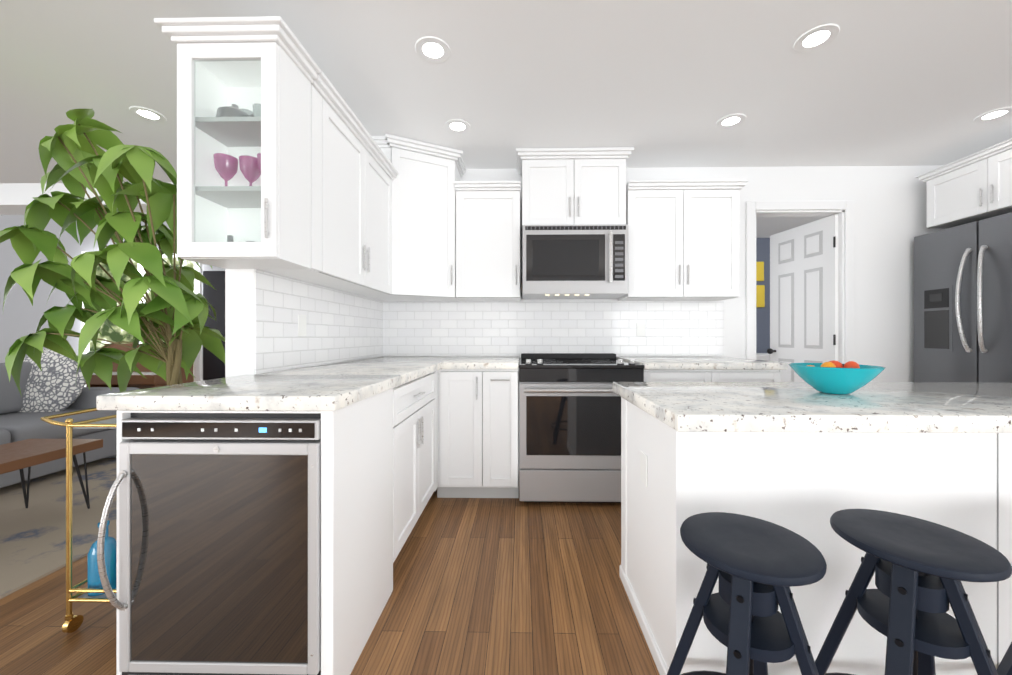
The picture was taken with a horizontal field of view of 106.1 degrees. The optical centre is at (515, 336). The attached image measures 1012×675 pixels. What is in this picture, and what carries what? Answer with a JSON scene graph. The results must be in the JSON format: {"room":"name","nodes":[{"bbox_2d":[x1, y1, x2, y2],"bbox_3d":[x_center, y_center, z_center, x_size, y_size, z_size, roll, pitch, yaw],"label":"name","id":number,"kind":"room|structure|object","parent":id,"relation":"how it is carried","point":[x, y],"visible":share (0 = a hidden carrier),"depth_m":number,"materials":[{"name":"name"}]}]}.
{"room":"kitchen","nodes":[
{"label":"kitchen","id":0,"kind":"room"},
{"bbox_2d":[0,215,224,386],"bbox_3d":[-3.844,-0.164,4.482,5.440,2.530,0.155,0,0,1],"label":"wall","id":1,"kind":"structure","parent":0,"point":[20,315],"depth_m":4.46,"materials":[{"name":"grey paint"}]},
{"bbox_2d":[225,269,382,376],"bbox_3d":[-1.199,-0.165,3.044,0.140,2.530,2.700,0,0,1],"label":"wall","id":2,"kind":"structure","parent":0,"point":[274,322],"depth_m":1.95,"materials":[{"name":"white tile"}]},
{"bbox_2d":[250,68,389,295],"bbox_3d":[-1.022,-0.731,2.217,0.257,0.862,1.053,0,0,1],"label":"upper cabinet","id":3,"kind":"object","parent":2,"relation":"attached to","point":[289,165],"depth_m":1.72,"materials":[{"name":"white wood"}]},
{"bbox_2d":[0,490,659,674],"bbox_3d":[-1.169,1.125,1.293,10.900,0.050,9.800,0,0,1],"label":"floor","id":4,"kind":"structure","parent":0,"point":[498,586],"depth_m":1.54,"materials":[{"name":"brown wood"}]},
{"bbox_2d":[0,458,116,598],"bbox_3d":[-3.699,1.094,2.212,3.110,0.012,2.550,0,0,1],"label":"living room rug","id":5,"kind":"object","parent":4,"relation":"on","point":[32,542],"depth_m":2.22,"materials":[{"name":"beige carpet"}]},
{"bbox_2d":[0,439,102,508],"bbox_3d":[-2.900,0.873,1.838,0.480,0.427,1.230,0,0,1],"label":"coffee table","id":6,"kind":"object","parent":5,"relation":"on","point":[21,455],"visible":0.85,"depth_m":2.28,"materials":[{"name":"brown wood"}]},
{"bbox_2d":[0,349,138,487],"bbox_3d":[-4.027,0.596,2.303,1.110,0.985,2.520,0,0,1],"label":"sofa","id":7,"kind":"object","parent":5,"relation":"on","point":[55,385],"visible":0.56,"depth_m":3.16,"materials":[{"name":"grey fabric"}]},
{"bbox_2d":[40,408,116,632],"bbox_3d":[-1.508,0.674,1.608,0.560,0.850,0.439,0,0,1],"label":"bar cart","id":8,"kind":"object","parent":4,"relation":"on","point":[93,591],"visible":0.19,"depth_m":1.41,"materials":[{"name":"gold metal"}]},
{"bbox_2d":[0,109,224,396],"bbox_3d":[-2.233,-0.089,2.139,1.209,2.378,0.824,0,0,1],"label":"plant","id":9,"kind":"object","parent":4,"relation":"on","point":[173,314],"visible":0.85,"depth_m":2.10,"materials":[{"name":"green plant"}]},
{"bbox_2d":[85,343,193,388],"bbox_3d":[-4.090,0.591,4.159,0.760,1.020,0.470,0,0,1],"label":"upright piano","id":10,"kind":"object","parent":4,"relation":"on","point":[150,380],"visible":0.23,"depth_m":3.98,"materials":[{"name":"brown wood"}]},
{"bbox_2d":[97,413,320,674],"bbox_3d":[-0.870,0.666,1.347,0.592,0.868,0.592,0,0,1],"label":"beverage fridge","id":11,"kind":"object","parent":4,"relation":"on","point":[219,543],"visible":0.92,"depth_m":1.12,"materials":[{"name":"black glass"}]},
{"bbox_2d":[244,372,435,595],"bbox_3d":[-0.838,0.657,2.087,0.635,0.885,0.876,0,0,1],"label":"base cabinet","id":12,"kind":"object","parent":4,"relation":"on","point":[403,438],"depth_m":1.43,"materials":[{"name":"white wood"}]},
{"bbox_2d":[96,356,451,411],"bbox_3d":[-0.841,0.192,2.168,0.698,0.045,2.162,0,0,1],"label":"countertop","id":13,"kind":"structure","parent":12,"relation":"on","point":[328,387],"depth_m":1.21,"materials":[{"name":"white stone"}]},
{"bbox_2d":[440,356,519,367],"bbox_3d":[-0.228,0.193,2.853,0.517,0.045,0.772,0,0,1],"label":"countertop","id":14,"kind":"structure","parent":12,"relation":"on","point":[457,361],"depth_m":2.47,"materials":[{"name":"white stone"}]},
{"bbox_2d":[436,368,491,497],"bbox_3d":[-0.343,0.658,2.842,0.369,0.885,0.783,0,0,1],"label":"base cabinet","id":15,"kind":"object","parent":4,"relation":"on","point":[463,395],"depth_m":2.51,"materials":[{"name":"white wood"}]},
{"bbox_2d":[492,368,518,497],"bbox_3d":[-0.120,0.658,2.862,0.297,0.885,0.735,0,0,1],"label":"base cabinet","id":16,"kind":"object","parent":4,"relation":"on","point":[505,381],"depth_m":2.50,"materials":[{"name":"white wood"}]},
{"bbox_2d":[519,353,644,502],"bbox_3d":[0.432,0.622,2.798,0.806,0.957,0.842,0,0,1],"label":"range","id":17,"kind":"object","parent":4,"relation":"on","point":[569,427],"visible":0.94,"depth_m":2.44,"materials":[{"name":"silver metal"}]},
{"bbox_2d":[616,356,787,381],"bbox_3d":[1.294,0.635,2.826,0.917,0.930,0.772,0,0,1],"label":"base cabinet","id":18,"kind":"object","parent":4,"relation":"on","point":[688,369],"visible":0.21,"depth_m":2.47,"materials":[{"name":"white"}]},
{"bbox_2d":[667,512,826,674],"bbox_3d":[0.527,0.779,0.863,0.409,0.639,0.409,0,0,1],"label":"stool","id":19,"kind":"object","parent":4,"relation":"on","point":[759,567],"visible":1,"depth_m":0.81,"materials":[{"name":"black wood"}]},
{"bbox_2d":[756,353,769,360],"bbox_3d":[3.500,0.671,5.227,1.000,0.860,0.530,0,0,1],"label":"dresser","id":20,"kind":"object","parent":4,"relation":"on","point":[763,356],"visible":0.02,"depth_m":4.97,"materials":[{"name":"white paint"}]},
{"bbox_2d":[619,398,1011,674],"bbox_3d":[1.383,0.680,1.407,1.824,0.840,0.641,0,0,1],"label":"kitchen island","id":21,"kind":"object","parent":4,"relation":"on","point":[805,460],"depth_m":1.11,"materials":[{"name":"white wood"}]},
{"bbox_2d":[612,382,1011,433],"bbox_3d":[1.393,0.235,1.378,1.900,0.050,0.740,0,0,1],"label":"island countertop","id":22,"kind":"structure","parent":21,"relation":"on","point":[684,407],"depth_m":1.13,"materials":[{"name":"white stone"}]},
{"bbox_2d":[788,360,884,394],"bbox_3d":[1.173,0.149,1.399,0.274,0.120,0.274,0,0,1],"label":"fruit bowl","id":23,"kind":"object","parent":22,"relation":"on","point":[835,377],"visible":1,"depth_m":1.34,"materials":[{"name":"teal ceramic"}]},
{"bbox_2d":[815,509,1011,674],"bbox_3d":[0.891,0.773,0.857,0.414,0.651,0.414,0,0,1],"label":"stool","id":24,"kind":"object","parent":4,"relation":"on","point":[921,569],"visible":1,"depth_m":0.81,"materials":[{"name":"black wood"}]},
{"bbox_2d":[914,212,1011,382],"bbox_3d":[3.629,0.140,2.675,0.853,1.920,0.910,0,0,1],"label":"refrigerator","id":25,"kind":"object","parent":4,"relation":"on","point":[963,303],"visible":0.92,"depth_m":2.75,"materials":[{"name":"silver metal"}]},
{"bbox_2d":[997,642,1011,674],"bbox_3d":[1.354,0.776,0.859,0.439,0.644,0.439,0,0,1],"label":"stool","id":26,"kind":"object","parent":4,"relation":"on","point":[1004,667],"visible":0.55,"depth_m":0.94,"materials":[{"name":"black"}]},
{"bbox_2d":[0,0,1011,237],"bbox_3d":[-1.169,-1.355,1.293,10.900,0.250,9.800,0,0,1],"label":"ceiling","id":27,"kind":"structure","parent":0,"point":[661,83],"depth_m":2.09,"materials":[{"name":"white paint"}]},
{"bbox_2d":[129,106,166,122],"bbox_3d":[-2.364,-1.427,2.450,0.176,0.006,0.176,0,0,1],"label":"recessed light","id":28,"kind":"object","parent":27,"relation":"in","point":[144,113],"visible":1,"depth_m":2.45,"materials":[{"name":"white paint"}]},
{"bbox_2d":[415,36,450,62],"bbox_3d":[-0.410,-1.427,1.899,0.176,0.006,0.176,0,0,1],"label":"recessed light","id":29,"kind":"object","parent":27,"relation":"in","point":[433,48],"visible":1,"depth_m":1.89,"materials":[{"name":"white paint"}]},
{"bbox_2d":[445,119,470,133],"bbox_3d":[-0.392,-1.427,2.588,0.176,0.006,0.176,0,0,1],"label":"recessed light","id":30,"kind":"object","parent":27,"relation":"in","point":[460,126],"visible":1,"depth_m":2.58,"materials":[{"name":"white paint"}]},
{"bbox_2d":[716,113,745,128],"bbox_3d":[1.433,-1.427,2.525,0.176,0.006,0.176,0,0,1],"label":"recessed light","id":31,"kind":"object","parent":27,"relation":"in","point":[729,121],"visible":1,"depth_m":2.52,"materials":[{"name":"white paint"}]},
{"bbox_2d":[793,23,839,52],"bbox_3d":[1.444,-1.427,1.826,0.176,0.006,0.176,0,0,1],"label":"recessed light","id":32,"kind":"object","parent":27,"relation":"in","point":[814,37],"visible":1,"depth_m":1.82,"materials":[{"name":"white paint"}]},
{"bbox_2d":[973,106,1011,122],"bbox_3d":[3.092,-1.427,2.453,0.176,0.006,0.176,0,0,1],"label":"recessed light","id":33,"kind":"object","parent":27,"relation":"in","point":[995,114],"visible":1,"depth_m":2.45,"materials":[{"name":"white paint"}]},
{"bbox_2d":[383,165,946,381],"bbox_3d":[1.526,-0.165,3.272,5.580,2.530,0.130,0,0,1],"label":"wall","id":34,"kind":"structure","parent":0,"point":[890,213],"depth_m":3.21,"materials":[{"name":"white paint"}]},
{"bbox_2d":[364,136,469,300],"bbox_3d":[-0.769,-0.851,2.961,0.736,1.102,0.565,0,0,1],"label":"upper cabinet","id":35,"kind":"object","parent":34,"relation":"attached to","point":[428,192],"depth_m":2.84,"materials":[{"name":"white wood"}]},
{"bbox_2d":[390,296,461,299],"bbox_3d":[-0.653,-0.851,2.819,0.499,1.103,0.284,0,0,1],"label":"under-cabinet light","id":36,"kind":"object","parent":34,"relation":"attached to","point":[391,297],"depth_m":3.00,"materials":[{"name":"white"}]},
{"bbox_2d":[466,184,519,300],"bbox_3d":[-0.208,-0.731,3.080,0.500,0.862,0.308,0,0,1],"label":"upper cabinet","id":37,"kind":"object","parent":34,"relation":"attached to","point":[492,210],"depth_m":2.94,"materials":[{"name":"white wood"}]},
{"bbox_2d":[518,148,629,231],"bbox_3d":[0.454,-1.126,3.069,0.800,0.552,0.308,0,0,1],"label":"upper cabinet","id":38,"kind":"object","parent":34,"relation":"attached to","point":[559,188],"depth_m":2.92,"materials":[{"name":"white wood"}]},
{"bbox_2d":[522,224,627,298],"bbox_3d":[0.453,-0.573,3.009,0.790,0.523,0.428,0,0,1],"label":"microwave","id":39,"kind":"object","parent":38,"relation":"attached to","point":[574,261],"visible":1,"depth_m":2.84,"materials":[{"name":"silver metal"}]},
{"bbox_2d":[618,180,741,300],"bbox_3d":[1.288,-0.731,3.054,0.848,0.862,0.308,0,0,1],"label":"upper cabinet","id":40,"kind":"object","parent":34,"relation":"attached to","point":[683,235],"depth_m":2.91,"materials":[{"name":"white wood"}]},
{"bbox_2d":[746,201,854,363],"bbox_3d":[2.525,-0.017,3.251,1.520,2.235,0.139,0,0,1],"label":"door frame","id":41,"kind":"structure","parent":34,"relation":"attached to","point":[805,208],"depth_m":3.19,"materials":[{"name":"white paint"}]},
{"bbox_2d":[767,214,838,381],"bbox_3d":[2.648,0.028,3.572,0.210,2.125,0.707,0,0,1],"label":"interior door","id":42,"kind":"structure","parent":34,"relation":"in","point":[804,293],"depth_m":3.51,"materials":[{"name":"white paint"}]},
{"bbox_2d":[756,238,769,352],"bbox_3d":[2.596,-0.164,5.588,3.280,2.530,0.120,0,0,1],"label":"wall","id":43,"kind":"structure","parent":0,"point":[762,313],"depth_m":5.50,"materials":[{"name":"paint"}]},
{"bbox_2d":[756,262,764,306],"bbox_3d":[3.530,-0.749,5.500,0.150,0.660,0.025,0,0,1],"label":"wall decor","id":44,"kind":"object","parent":43,"relation":"attached to","point":[760,295],"visible":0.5,"depth_m":5.49,"materials":[{"name":"yellow"}]},
{"bbox_3d":[4.220,-0.165,1.199,0.120,2.530,9.800,0,0,1],"label":"wall","id":45,"kind":"structure","parent":0,"visible":0},
{"bbox_2d":[915,138,1011,227],"bbox_3d":[3.718,-1.085,2.654,0.915,0.430,0.900,0,0,1],"label":"upper cabinet","id":46,"kind":"object","parent":45,"relation":"attached to","point":[977,186],"visible":1,"depth_m":2.77,"materials":[{"name":"white wood"}]}
]}

